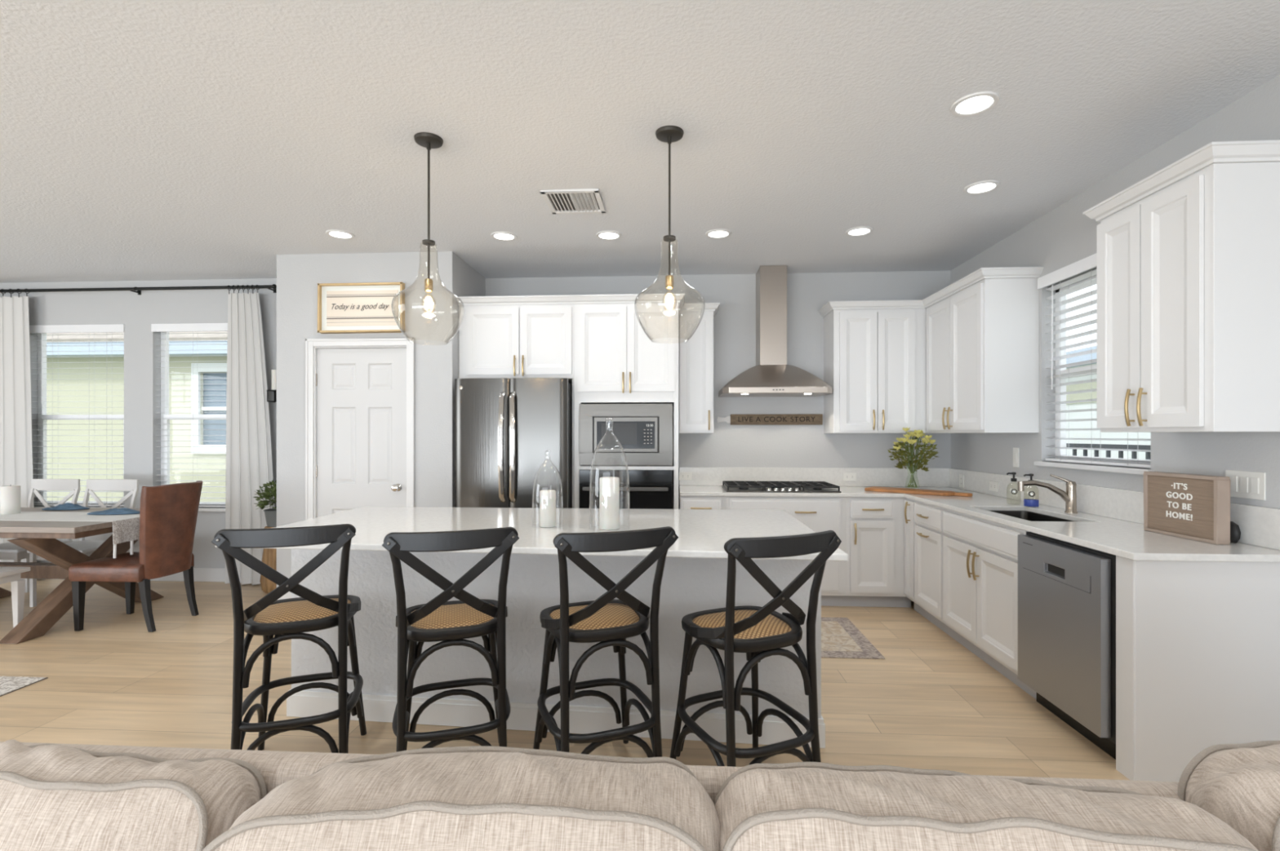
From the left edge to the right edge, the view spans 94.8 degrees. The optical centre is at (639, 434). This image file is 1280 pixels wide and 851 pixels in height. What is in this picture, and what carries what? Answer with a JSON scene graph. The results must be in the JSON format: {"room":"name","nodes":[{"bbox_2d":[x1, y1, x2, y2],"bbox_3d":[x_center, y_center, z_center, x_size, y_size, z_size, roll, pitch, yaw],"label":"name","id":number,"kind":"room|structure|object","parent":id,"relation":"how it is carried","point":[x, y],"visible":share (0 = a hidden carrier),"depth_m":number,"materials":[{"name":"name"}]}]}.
{"room":"open-plan kitchen","nodes":[
{"label":"open-plan kitchen","id":0,"kind":"room"},
{"bbox_2d":[0,278,276,568],"bbox_3d":[-5.214,-0.035,5.654,4.900,2.830,0.150,0,0,4],"label":"wall","id":1,"kind":"structure","parent":0,"point":[142,381],"depth_m":5.55,"materials":[{"name":"grey paint"}]},
{"bbox_2d":[34,333,126,508],"bbox_3d":[-5.361,-0.162,5.636,1.030,1.763,0.165,0,0,4],"label":"window","id":2,"kind":"structure","parent":1,"relation":"in","point":[42,417],"depth_m":5.70,"materials":[{"name":"white plastic"}]},
{"bbox_2d":[29,324,124,506],"bbox_3d":[-5.362,-0.177,5.616,0.984,1.726,0.079,0,0,4],"label":"window blind","id":3,"kind":"object","parent":2,"relation":"attached to","point":[52,329],"visible":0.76,"depth_m":5.61,"materials":[{"name":"white plastic"}]},
{"bbox_2d":[36,568,225,582],"bbox_3d":[-5.279,1.315,5.576,4.780,0.130,0.014,0,0,4],"label":"baseboard","id":4,"kind":"structure","parent":1,"relation":"attached to","point":[200,575],"depth_m":5.50,"materials":[{"name":"white wood"}]},
{"bbox_2d":[0,284,276,295],"bbox_3d":[-4.987,-1.341,5.504,3.372,0.052,0.142,0,0,4],"label":"curtain rod","id":5,"kind":"object","parent":1,"relation":"attached to","point":[273,286],"visible":1,"depth_m":5.43,"materials":[{"name":"black metal"}]},
{"bbox_2d":[0,288,34,579],"bbox_3d":[-5.954,0.002,5.513,0.600,2.731,0.080,0,0,4],"label":"curtain","id":6,"kind":"object","parent":5,"relation":"hanging from","point":[15,405],"visible":0.74,"depth_m":5.50,"materials":[{"name":"white fabric"}]},
{"bbox_2d":[225,284,275,585],"bbox_3d":[-3.539,0.002,5.367,0.519,2.731,0.081,0,0,4],"label":"curtain","id":7,"kind":"object","parent":5,"relation":"hanging from","point":[249,463],"visible":0.84,"depth_m":5.37,"materials":[{"name":"white fabric"}]},
{"bbox_2d":[160,332,226,511],"bbox_3d":[-4.103,-0.162,5.559,1.030,1.763,0.165,0,0,4],"label":"window","id":8,"kind":"structure","parent":1,"relation":"in","point":[166,417],"depth_m":5.62,"materials":[{"name":"white plastic"}]},
{"bbox_2d":[151,323,227,507],"bbox_3d":[-4.104,-0.177,5.539,0.984,1.726,0.079,0,0,4],"label":"window blind","id":9,"kind":"object","parent":8,"relation":"attached to","point":[179,327],"visible":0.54,"depth_m":5.53,"materials":[{"name":"white plastic"}]},
{"bbox_2d":[266,369,276,402],"bbox_3d":[-3.341,-0.443,5.406,0.120,0.294,0.114,0,0,4],"label":"wall sconce","id":10,"kind":"object","parent":1,"relation":"attached to","point":[273,371],"visible":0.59,"depth_m":5.37,"materials":[{"name":"black metal"}]},
{"bbox_2d":[271,369,276,390],"bbox_3d":[-3.341,-0.498,5.399,0.070,0.184,0.070,0,0,4],"label":"candle","id":11,"kind":"object","parent":10,"relation":"on","point":[273,371],"depth_m":5.37,"materials":[{"name":"white wax"}]},
{"bbox_2d":[276,251,457,587],"bbox_3d":[-2.208,-0.035,4.764,1.450,2.830,0.120,0,0,4],"label":"wall","id":12,"kind":"structure","parent":0,"point":[432,326],"depth_m":4.70,"materials":[{"name":"grey paint"}]},
{"bbox_2d":[277,591,291,599],"bbox_3d":[-2.813,1.315,4.734,0.245,0.130,0.014,0,0,4],"label":"baseboard","id":13,"kind":"structure","parent":12,"relation":"attached to","point":[288,595],"depth_m":4.73,"materials":[{"name":"white wood"}]},
{"bbox_2d":[304,337,414,519],"bbox_3d":[-2.234,0.307,4.755,0.898,2.153,0.141,0,0,4],"label":"trim","id":14,"kind":"structure","parent":12,"relation":"attached to","point":[311,345],"depth_m":4.71,"materials":[{"name":"white wood"}]},
{"bbox_2d":[315,348,406,517],"bbox_3d":[-2.242,0.340,4.709,0.758,2.060,0.109,0,0,4],"label":"door","id":15,"kind":"structure","parent":12,"relation":"in","point":[362,393],"depth_m":4.73,"materials":[{"name":"white wood"}]},
{"bbox_2d":[317,281,404,333],"bbox_3d":[-2.218,-1.005,4.678,0.694,0.394,0.050,0,0,4],"label":"framed print","id":16,"kind":"object","parent":12,"relation":"attached to","point":[342,308],"visible":1,"depth_m":4.68,"materials":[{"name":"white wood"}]},
{"bbox_2d":[457,256,485,378],"bbox_3d":[-1.520,-0.035,5.127,0.120,2.830,0.690,0,0,4],"label":"wall","id":17,"kind":"structure","parent":0,"point":[470,282],"depth_m":5.02,"materials":[{"name":"grey paint"}]},
{"bbox_2d":[0,579,1129,780],"bbox_3d":[-2.768,1.430,0.355,10.730,0.100,10.670,0,0,4],"label":"floor","id":18,"kind":"structure","parent":0,"point":[931,703],"depth_m":3.03,"materials":[{"name":"brown wood"}]},
{"bbox_2d":[0,566,30,628],"bbox_3d":[-4.966,1.155,3.981,1.360,0.449,0.380,0,0,4],"label":"bench","id":19,"kind":"object","parent":18,"relation":"on","point":[7,574],"visible":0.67,"depth_m":4.07,"materials":[{"name":"white wood"}]},
{"bbox_2d":[0,676,48,697],"bbox_3d":[-4.002,1.376,2.549,1.210,0.006,1.630,0,0,4],"label":"rug","id":20,"kind":"object","parent":18,"relation":"on","point":[8,685],"visible":1,"depth_m":3.25,"materials":[{"name":"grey carpet"}]},
{"bbox_2d":[0,479,80,592],"bbox_3d":[-5.167,0.887,4.959,0.444,0.984,0.518,0,0,4],"label":"dining chair","id":21,"kind":"object","parent":18,"relation":"on","point":[8,551],"visible":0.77,"depth_m":5.16,"materials":[{"name":"white"}]},
{"bbox_2d":[0,507,164,644],"bbox_3d":[-4.756,0.999,4.464,2.060,0.758,1.124,0,0,4],"label":"dining table","id":22,"kind":"object","parent":18,"relation":"on","point":[37,538],"visible":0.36,"depth_m":4.13,"materials":[{"name":"brown wood"}]},
{"bbox_2d":[41,502,89,510],"bbox_3d":[-4.732,0.589,4.848,0.361,0.053,0.163,0,0,-1],"label":"napkin","id":23,"kind":"object","parent":22,"relation":"on","point":[68,506],"visible":1,"depth_m":4.81,"materials":[{"name":"blue fabric"}]},
{"bbox_2d":[0,511,139,558],"bbox_3d":[-4.745,0.748,4.453,2.083,0.264,0.450,0,0,4],"label":"table runner","id":24,"kind":"object","parent":22,"relation":"on","point":[126,527],"visible":0.53,"depth_m":4.30,"materials":[{"name":"white fabric"}]},
{"bbox_2d":[0,485,20,515],"bbox_3d":[-4.890,0.503,4.567,0.110,0.227,0.110,0,0,4],"label":"pillar candle","id":25,"kind":"object","parent":24,"relation":"on","point":[10,495],"visible":1,"depth_m":4.53,"materials":[{"name":"white wax"}]},
{"bbox_2d":[86,507,139,515],"bbox_3d":[-4.059,0.594,4.557,0.401,0.037,0.173,0,0,-4],"label":"napkin","id":26,"kind":"object","parent":24,"relation":"on","point":[113,511],"visible":0.88,"depth_m":4.52,"materials":[{"name":"blue fabric"}]},
{"bbox_2d":[26,479,138,607],"bbox_3d":[-4.638,0.887,4.927,0.474,0.984,0.518,0,0,4],"label":"dining chair","id":27,"kind":"object","parent":18,"relation":"on","point":[87,548],"visible":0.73,"depth_m":5.12,"materials":[{"name":"white"}]},
{"bbox_2d":[68,480,203,632],"bbox_3d":[-3.661,0.868,4.312,0.644,1.021,0.492,0,0,4],"label":"leather chair","id":28,"kind":"object","parent":18,"relation":"on","point":[168,513],"visible":1,"depth_m":4.15,"materials":[{"name":"brown leather"}]},
{"bbox_2d":[259,526,276,593],"bbox_3d":[-3.189,1.092,5.185,0.274,0.574,0.274,0,0,4],"label":"plant stand","id":29,"kind":"object","parent":18,"relation":"on","point":[269,555],"visible":0.19,"depth_m":5.08,"materials":[{"name":"brown wood"}]},
{"bbox_2d":[253,479,276,527],"bbox_3d":[-3.189,0.595,5.185,0.380,0.416,0.377,0,0,32],"label":"potted plant","id":30,"kind":"object","parent":29,"relation":"on","point":[270,514],"visible":0.44,"depth_m":5.10,"materials":[{"name":"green plant"}]},
{"bbox_2d":[211,524,366,753],"bbox_3d":[-1.388,0.862,2.402,0.474,1.037,0.540,0,0,-18],"label":"bar stool","id":31,"kind":"object","parent":18,"relation":"on","point":[269,616],"visible":0.98,"depth_m":2.25,"materials":[{"name":"black wood"}]},
{"bbox_2d":[382,527,519,752],"bbox_3d":[-0.739,0.862,2.333,0.474,1.037,0.540,0,0,-18],"label":"bar stool","id":32,"kind":"object","parent":18,"relation":"on","point":[439,620],"visible":0.92,"depth_m":2.16,"materials":[{"name":"black wood"}]},
{"bbox_2d":[454,377,572,508],"bbox_3d":[-0.989,0.463,4.919,0.890,1.795,0.882,0,0,4],"label":"refrigerator","id":33,"kind":"object","parent":18,"relation":"on","point":[505,428],"visible":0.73,"depth_m":4.54,"materials":[{"name":"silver metal"}]},
{"bbox_2d":[457,294,573,508],"bbox_3d":[-0.985,0.135,5.067,0.945,2.490,0.736,0,0,4],"label":"tall cabinet","id":34,"kind":"object","parent":18,"relation":"on","point":[518,336],"visible":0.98,"depth_m":4.75,"materials":[{"name":"white wood"}]},
{"bbox_2d":[214,506,848,748],"bbox_3d":[-0.486,0.921,3.031,2.676,0.913,1.342,0,0,4],"label":"kitchen island","id":35,"kind":"object","parent":18,"relation":"on","point":[695,577],"visible":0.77,"depth_m":2.75,"materials":[{"name":"white paint"}]},
{"bbox_2d":[214,506,848,561],"bbox_3d":[-0.486,0.479,3.031,2.676,0.028,1.342,0,0,4],"label":"island countertop","id":36,"kind":"structure","parent":35,"relation":"on","point":[701,533],"depth_m":3.01,"materials":[{"name":"white stone"}]},
{"bbox_2d":[539,488,555,527],"bbox_3d":[-0.465,0.367,2.964,0.080,0.192,0.080,0,0,4],"label":"pillar candle","id":37,"kind":"object","parent":36,"relation":"on","point":[547,497],"visible":1,"depth_m":2.93,"materials":[{"name":"white wax"}]},
{"bbox_2d":[532,449,563,527],"bbox_3d":[-0.465,0.272,2.964,0.156,0.385,0.156,0,0,4],"label":"glass cloche","id":38,"kind":"object","parent":36,"relation":"on","point":[547,450],"visible":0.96,"depth_m":2.95,"materials":[{"name":"clear glass"}]},
{"bbox_2d":[599,475,619,529],"bbox_3d":[-0.150,0.332,2.895,0.098,0.262,0.098,0,0,4],"label":"pillar candle","id":39,"kind":"object","parent":36,"relation":"on","point":[609,487],"visible":1,"depth_m":2.85,"materials":[{"name":"white wax"}]},
{"bbox_2d":[589,417,629,529],"bbox_3d":[-0.150,0.192,2.895,0.199,0.545,0.199,0,0,4],"label":"glass cloche","id":40,"kind":"object","parent":36,"relation":"on","point":[607,418],"visible":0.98,"depth_m":2.87,"materials":[{"name":"clear glass"}]},
{"bbox_2d":[0,742,1182,804],"bbox_3d":[-0.392,0.995,0.555,4.350,0.769,1.160,0,0,4],"label":"sofa","id":41,"kind":"object","parent":18,"relation":"on","point":[277,768],"visible":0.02,"depth_m":1.09,"materials":[{"name":"beige fabric"}]},
{"bbox_2d":[0,739,266,850],"bbox_3d":[-1.086,0.804,0.987,0.825,0.512,0.268,0,0,5],"label":"cushion","id":42,"kind":"object","parent":41,"relation":"on","point":[54,797],"visible":0.89,"depth_m":0.95,"materials":[{"name":"beige fabric"}]},
{"bbox_2d":[201,746,720,850],"bbox_3d":[-0.256,0.759,0.871,0.766,0.513,0.320,0,0,2],"label":"cushion","id":43,"kind":"object","parent":41,"relation":"on","point":[470,798],"visible":1,"depth_m":0.84,"materials":[{"name":"beige fabric"}]},
{"bbox_2d":[714,761,1258,850],"bbox_3d":[0.493,0.771,0.833,0.800,0.504,0.283,0,0,6],"label":"cushion","id":44,"kind":"object","parent":41,"relation":"on","point":[794,806],"visible":0.96,"depth_m":0.82,"materials":[{"name":"beige fabric"}]},
{"bbox_2d":[1177,740,1279,850],"bbox_3d":[1.215,0.735,0.849,0.670,0.517,0.278,0,0,10],"label":"cushion","id":45,"kind":"object","parent":41,"relation":"on","point":[1238,784],"visible":0.77,"depth_m":0.90,"materials":[{"name":"beige fabric"}]},
{"bbox_2d":[533,526,678,758],"bbox_3d":[-0.160,0.862,2.326,0.474,1.037,0.540,0,0,-22],"label":"bar stool","id":46,"kind":"object","parent":18,"relation":"on","point":[605,620],"visible":0.96,"depth_m":2.18,"materials":[{"name":"black wood"}]},
{"bbox_2d":[573,293,684,509],"bbox_3d":[-0.069,0.135,5.012,0.890,2.490,0.738,0,0,4],"label":"tall cabinet","id":47,"kind":"object","parent":18,"relation":"on","point":[615,362],"visible":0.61,"depth_m":4.69,"materials":[{"name":"white wood"}]},
{"bbox_2d":[578,404,673,466],"bbox_3d":[-0.103,0.002,4.868,0.754,0.494,0.376,0,0,4],"label":"microwave","id":48,"kind":"object","parent":47,"relation":"in","point":[644,432],"visible":1,"depth_m":4.69,"materials":[{"name":"grey metal"}]},
{"bbox_2d":[579,470,673,509],"bbox_3d":[-0.098,0.615,4.941,0.748,0.660,0.628,0,0,4],"label":"wall oven","id":49,"kind":"object","parent":47,"relation":"in","point":[648,489],"visible":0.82,"depth_m":4.67,"materials":[{"name":"black glass"}]},
{"bbox_2d":[679,493,725,509],"bbox_3d":[0.522,0.938,5.002,0.370,0.884,0.671,0,0,4],"label":"base cabinet","id":50,"kind":"object","parent":18,"relation":"on","point":[685,502],"visible":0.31,"depth_m":4.71,"materials":[{"name":"white wood"}]},
{"bbox_2d":[670,530,841,767],"bbox_3d":[0.413,0.862,2.231,0.474,1.037,0.539,0,0,-23],"label":"bar stool","id":51,"kind":"object","parent":18,"relation":"on","point":[760,633],"visible":0.94,"depth_m":2.10,"materials":[{"name":"black wood"}]},
{"bbox_2d":[725,496,845,606],"bbox_3d":[1.178,0.938,4.962,0.945,0.884,0.671,0,0,4],"label":"base cabinet","id":52,"kind":"object","parent":18,"relation":"on","point":[820,514],"visible":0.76,"depth_m":4.66,"materials":[{"name":"white wood"}]},
{"bbox_2d":[821,617,884,659],"bbox_3d":[0.969,1.375,4.038,1.120,0.008,0.800,0,0,4],"label":"rug","id":53,"kind":"object","parent":18,"relation":"on","point":[840,638],"visible":0.36,"depth_m":3.88,"materials":[{"name":"beige fabric"}]},
{"bbox_2d":[844,497,911,607],"bbox_3d":[1.912,0.938,4.917,0.525,0.884,0.671,0,0,4],"label":"base cabinet","id":54,"kind":"object","parent":18,"relation":"on","point":[875,526],"visible":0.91,"depth_m":4.64,"materials":[{"name":"white wood"}]},
{"bbox_2d":[904,497,924,617],"bbox_3d":[2.365,0.938,4.514,0.671,0.884,0.200,0,0,4],"label":"base cabinet","id":55,"kind":"object","parent":18,"relation":"on","point":[909,523],"visible":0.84,"depth_m":4.53,"materials":[{"name":"white wood"}]},
{"bbox_2d":[914,501,954,639],"bbox_3d":[2.345,0.938,4.179,0.671,0.884,0.470,0,0,4],"label":"base cabinet","id":56,"kind":"object","parent":18,"relation":"on","point":[928,530],"visible":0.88,"depth_m":4.18,"materials":[{"name":"white wood"}]},
{"bbox_2d":[942,508,1036,699],"bbox_3d":[2.302,0.938,3.488,0.671,0.884,0.915,0,0,4],"label":"base cabinet","id":57,"kind":"object","parent":18,"relation":"on","point":[980,556],"visible":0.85,"depth_m":3.45,"materials":[{"name":"white wood"}]},
{"bbox_2d":[679,467,1279,562],"bbox_3d":[1.465,0.397,3.808,2.400,0.194,2.960,0,0,4],"label":"countertop","id":58,"kind":"structure","parent":57,"relation":"on","point":[1110,521],"depth_m":3.46,"materials":[{"name":"white stone"}]},
{"bbox_2d":[679,472,691,480],"bbox_3d":[0.411,0.380,5.330,0.115,0.072,0.007,0,0,4],"label":"wall outlet","id":59,"kind":"object","parent":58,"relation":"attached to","point":[682,476],"visible":1,"depth_m":5.33,"materials":[{"name":"white plastic"}]},
{"bbox_2d":[721,480,841,493],"bbox_3d":[1.165,0.440,4.963,0.910,0.050,0.520,0,0,4],"label":"gas cooktop","id":60,"kind":"object","parent":58,"relation":"in","point":[730,486],"visible":1,"depth_m":4.81,"materials":[{"name":"grey metal"}]},
{"bbox_2d":[721,484,841,493],"bbox_3d":[1.165,0.459,4.963,0.910,0.012,0.520,0,0,4],"label":"steel tray","id":61,"kind":"object","parent":60,"relation":"on","point":[727,489],"depth_m":4.73,"materials":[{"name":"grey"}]},
{"bbox_2d":[843,473,856,480],"bbox_3d":[1.869,0.380,5.241,0.115,0.072,0.007,0,0,4],"label":"wall outlet","id":62,"kind":"object","parent":58,"relation":"attached to","point":[846,477],"visible":1,"depth_m":5.24,"materials":[{"name":"white plastic"}]},
{"bbox_2d":[864,486,972,497],"bbox_3d":[2.193,0.452,4.640,0.770,0.024,0.200,0,0,43],"label":"cutting board","id":63,"kind":"object","parent":58,"relation":"on","point":[904,491],"visible":1,"depth_m":4.58,"materials":[{"name":"brown wood"}]},
{"bbox_3d":[2.211,0.338,4.774,0.110,0.196,0.110,0,0,4],"label":"glass vase","id":64,"kind":"object","parent":63,"relation":"on","visible":0},
{"bbox_2d":[887,427,938,488],"bbox_3d":[2.201,0.187,4.777,0.362,0.488,0.372,0,0,-41],"label":"flower bouquet","id":65,"kind":"object","parent":64,"relation":"in","point":[897,446],"visible":1,"depth_m":4.73,"materials":[{"name":"green plant"}]},
{"bbox_2d":[959,474,964,488],"bbox_3d":[2.714,0.395,4.963,0.007,0.110,0.075,0,0,4],"label":"wall outlet","id":66,"kind":"object","parent":58,"relation":"attached to","point":[961,477],"visible":1,"depth_m":4.96,"materials":[{"name":"white plastic"}]},
{"bbox_2d":[989,481,998,492],"bbox_3d":[2.683,0.395,4.464,0.007,0.072,0.120,0,0,4],"label":"wall outlet","id":67,"kind":"object","parent":58,"relation":"attached to","point":[993,486],"visible":1,"depth_m":4.45,"materials":[{"name":"white plastic"}]},
{"bbox_2d":[1006,472,1017,503],"bbox_3d":[2.486,0.358,3.914,0.083,0.212,0.068,0,0,28],"label":"soap bottle","id":68,"kind":"object","parent":58,"relation":"on","point":[1013,479],"visible":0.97,"depth_m":3.90,"materials":[{"name":"black plastic"}]},
{"bbox_2d":[990,511,1072,521],"bbox_3d":[2.291,0.595,3.466,0.386,0.199,0.696,0,0,4],"label":"sink","id":69,"kind":"object","parent":58,"relation":"in","point":[1025,515],"visible":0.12,"depth_m":3.74,"materials":[{"name":"grey metal"}]},
{"bbox_2d":[1023,474,1039,506],"bbox_3d":[2.503,0.358,3.763,0.084,0.212,0.069,0,0,28],"label":"soap bottle","id":70,"kind":"object","parent":58,"relation":"on","point":[1027,502],"visible":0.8,"depth_m":3.74,"materials":[{"name":"blue"}]},
{"bbox_2d":[1017,474,1077,513],"bbox_3d":[2.427,0.351,3.502,0.319,0.227,0.064,0,0,10],"label":"faucet","id":71,"kind":"object","parent":58,"relation":"on","point":[1069,496],"visible":1,"depth_m":3.48,"materials":[{"name":"silver metal"}]},
{"bbox_2d":[1143,471,1230,544],"bbox_3d":[2.456,0.322,2.656,0.055,0.285,0.374,0,0,2],"label":"decorative sign","id":72,"kind":"object","parent":58,"relation":"on","point":[1193,507],"visible":1,"depth_m":2.61,"materials":[{"name":"beige wood"}]},
{"bbox_2d":[1230,521,1240,542],"bbox_3d":[2.545,0.419,2.539,0.050,0.090,0.090,0,0,4],"label":"smart speaker","id":73,"kind":"object","parent":58,"relation":"on","point":[1235,533],"visible":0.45,"depth_m":2.50},
{"bbox_2d":[1017,532,1115,759],"bbox_3d":[2.247,0.943,2.718,0.626,0.875,0.620,0,0,4],"label":"dishwasher","id":74,"kind":"object","parent":18,"relation":"on","point":[1067,591],"visible":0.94,"depth_m":2.66,"materials":[{"name":"silver metal"}]},
{"bbox_2d":[1115,555,1279,782],"bbox_3d":[2.267,0.938,2.356,0.622,0.884,0.100,0,0,4],"label":"end panel","id":75,"kind":"object","parent":18,"relation":"on","point":[1197,643],"visible":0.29,"depth_m":2.31,"materials":[{"name":"white wood"}]},
{"bbox_2d":[0,0,1279,283],"bbox_3d":[-2.768,-1.500,0.355,10.730,0.100,10.670,0,0,4],"label":"ceiling","id":76,"kind":"structure","parent":0,"point":[140,140],"depth_m":2.76,"materials":[{"name":"white paint"}]},
{"bbox_2d":[325,230,355,239],"bbox_3d":[-2.172,-1.446,4.261,0.190,0.009,0.190,0,0,4],"label":"recessed light","id":77,"kind":"object","parent":76,"relation":"in","point":[338,233],"visible":1,"depth_m":4.25,"materials":[{"name":"white plastic"}]},
{"bbox_2d":[391,132,464,344],"bbox_3d":[-1.038,-0.950,2.888,0.339,1.000,0.339,0,0,4],"label":"pendant light","id":78,"kind":"object","parent":76,"relation":"hanging from","point":[428,140],"visible":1,"depth_m":2.88,"materials":[{"name":"clear glass"}]},
{"bbox_2d":[424,279,433,293],"bbox_3d":[-1.038,-0.730,2.888,0.040,0.060,0.040,0,0,4],"label":"socket","id":79,"kind":"object","parent":78,"relation":"attached to","point":[428,284],"depth_m":2.87,"materials":[{"name":"gold metal"}]},
{"bbox_2d":[490,231,517,240],"bbox_3d":[-0.994,-1.446,4.298,0.190,0.009,0.190,0,0,4],"label":"recessed light","id":80,"kind":"object","parent":76,"relation":"in","point":[504,236],"visible":1,"depth_m":4.29,"materials":[{"name":"white plastic"}]},
{"bbox_2d":[539,188,606,214],"bbox_3d":[-0.408,-1.443,3.652,0.356,0.014,0.356,0,0,4],"label":"ceiling vent","id":81,"kind":"object","parent":76,"relation":"in","point":[563,201],"visible":1,"depth_m":3.64,"materials":[{"name":"white metal"}]},
{"bbox_2d":[595,231,622,240],"bbox_3d":[-0.227,-1.446,4.280,0.190,0.009,0.190,0,0,4],"label":"recessed light","id":82,"kind":"object","parent":76,"relation":"in","point":[607,235],"visible":1,"depth_m":4.27,"materials":[{"name":"white plastic"}]},
{"bbox_2d":[634,125,705,342],"bbox_3d":[0.142,-0.950,2.827,0.339,1.000,0.339,0,0,4],"label":"pendant light","id":83,"kind":"object","parent":76,"relation":"hanging from","point":[669,135],"visible":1,"depth_m":2.81,"materials":[{"name":"clear glass"}]},
{"bbox_2d":[665,275,673,289],"bbox_3d":[0.142,-0.730,2.827,0.040,0.060,0.040,0,0,4],"label":"socket","id":84,"kind":"object","parent":83,"relation":"attached to","point":[668,279],"depth_m":2.81,"materials":[{"name":"gold metal"}]},
{"bbox_2d":[705,229,731,239],"bbox_3d":[0.567,-1.446,4.246,0.190,0.009,0.190,0,0,4],"label":"recessed light","id":85,"kind":"object","parent":76,"relation":"in","point":[715,233],"visible":1,"depth_m":4.24,"materials":[{"name":"white plastic"}]},
{"bbox_2d":[844,226,873,236],"bbox_3d":[1.564,-1.446,4.196,0.190,0.009,0.190,0,0,4],"label":"recessed light","id":86,"kind":"object","parent":76,"relation":"in","point":[859,231],"visible":1,"depth_m":4.19,"materials":[{"name":"white plastic"}]},
{"bbox_2d":[950,91,999,116],"bbox_3d":[1.467,-1.446,2.580,0.190,0.009,0.190,0,0,4],"label":"recessed light","id":87,"kind":"object","parent":76,"relation":"in","point":[976,102],"visible":1,"depth_m":2.57,"materials":[{"name":"white plastic"}]},
{"bbox_2d":[963,180,1000,195],"bbox_3d":[2.003,-1.446,3.449,0.190,0.009,0.190,0,0,4],"label":"recessed light","id":88,"kind":"object","parent":76,"relation":"in","point":[980,187],"visible":1,"depth_m":3.44,"materials":[{"name":"white plastic"}]},
{"bbox_2d":[485,271,951,509],"bbox_3d":[0.737,-0.035,5.410,4.350,2.830,0.150,0,0,4],"label":"wall","id":89,"kind":"structure","parent":0,"point":[729,446],"depth_m":5.31,"materials":[{"name":"grey paint"}]},
{"bbox_2d":[678,302,719,433],"bbox_3d":[0.511,-0.560,5.153,0.350,1.100,0.391,0,0,4],"label":"upper cabinet","id":90,"kind":"object","parent":89,"relation":"attached to","point":[695,355],"visible":0.94,"depth_m":5.01,"materials":[{"name":"white wood"}]},
{"bbox_2d":[716,413,822,425],"bbox_3d":[1.166,-0.133,5.295,0.940,0.096,0.024,0,0,4],"label":"wooden sign","id":91,"kind":"object","parent":89,"relation":"attached to","point":[733,420],"visible":1,"depth_m":5.28,"materials":[{"name":"brown wood"}]},
{"bbox_2d":[718,265,832,397],"bbox_3d":[1.146,-0.891,5.056,0.900,1.114,0.503,0,0,4],"label":"range hood","id":92,"kind":"object","parent":89,"relation":"attached to","point":[771,375],"visible":1,"depth_m":5.03,"materials":[{"name":"silver metal"}]},
{"bbox_2d":[817,300,925,433],"bbox_3d":[1.991,-0.560,5.062,0.805,1.100,0.391,0,0,4],"label":"upper cabinet","id":93,"kind":"object","parent":89,"relation":"attached to","point":[874,351],"visible":0.94,"depth_m":4.91,"materials":[{"name":"white wood"}]},
{"bbox_2d":[951,75,1279,508],"bbox_3d":[2.512,-0.035,0.032,0.150,2.830,10.370,0,0,4],"label":"wall","id":94,"kind":"structure","parent":0,"point":[1064,237],"depth_m":3.39,"materials":[{"name":"grey paint"}]},
{"bbox_2d":[922,266,1043,433],"bbox_3d":[2.498,-0.560,4.401,0.411,1.100,0.990,0,0,4],"label":"upper cabinet","id":95,"kind":"object","parent":94,"relation":"attached to","point":[982,334],"visible":1,"depth_m":3.96,"materials":[{"name":"white wood"}]},
{"bbox_2d":[1013,447,1018,467],"bbox_3d":[2.686,0.165,4.204,0.010,0.140,0.070,0,0,4],"label":"light switch","id":96,"kind":"object","parent":94,"relation":"attached to","point":[1015,451],"visible":1,"depth_m":4.20,"materials":[{"name":"white plastic"}]},
{"bbox_2d":[1034,275,1155,475],"bbox_3d":[2.694,-0.387,3.462,0.165,1.193,0.960,0,0,4],"label":"window","id":97,"kind":"structure","parent":94,"relation":"in","point":[1058,425],"depth_m":3.83,"materials":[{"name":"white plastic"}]},
{"bbox_2d":[1037,253,1151,468],"bbox_3d":[2.666,-0.432,3.463,0.091,1.216,0.914,0,0,4],"label":"window blind","id":98,"kind":"object","parent":97,"relation":"attached to","point":[1089,263],"visible":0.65,"depth_m":3.64,"materials":[{"name":"white plastic"}]},
{"bbox_2d":[1082,140,1279,432],"bbox_3d":[2.386,-0.560,2.574,0.411,1.100,0.710,0,0,4],"label":"upper cabinet","id":99,"kind":"object","parent":94,"relation":"attached to","point":[1188,273],"visible":1,"depth_m":2.35,"materials":[{"name":"white wood"}]},
{"bbox_2d":[1225,470,1266,500],"bbox_3d":[2.583,0.215,2.512,0.010,0.115,0.175,0,0,4],"label":"light switch","id":100,"kind":"object","parent":94,"relation":"attached to","point":[1243,484],"visible":0.91,"depth_m":2.50,"materials":[{"name":"white plastic"}]},
{"label":"outside","id":101,"kind":"structure","parent":0,"visible":0},
{"bbox_3d":[0.306,1.615,4.991,80.000,0.230,70.000,0,0,4],"label":"ground","id":102,"kind":"structure","parent":101,"visible":0},
{"bbox_2d":[46,331,227,502],"bbox_3d":[-7.822,-0.900,11.329,17.000,4.800,4.340,0,0,4],"label":"house","id":103,"kind":"structure","parent":102,"relation":"on","point":[210,369],"depth_m":9.51,"materials":[{"name":"beige paint"}]},
{"bbox_2d":[1066,346,1151,459],"bbox_3d":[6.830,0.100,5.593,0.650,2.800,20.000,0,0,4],"label":"house","id":104,"kind":"structure","parent":102,"relation":"on","point":[1091,405],"depth_m":9.23,"materials":[{"name":"white paint"}]},
{"bbox_2d":[1066,443,1151,459],"bbox_3d":[4.229,0.795,5.251,0.040,1.410,9.000,0,0,4],"label":"fence","id":105,"kind":"object","parent":102,"relation":"on","point":[1134,454],"visible":0.06,"depth_m":5.28,"materials":[{"name":"grey"}]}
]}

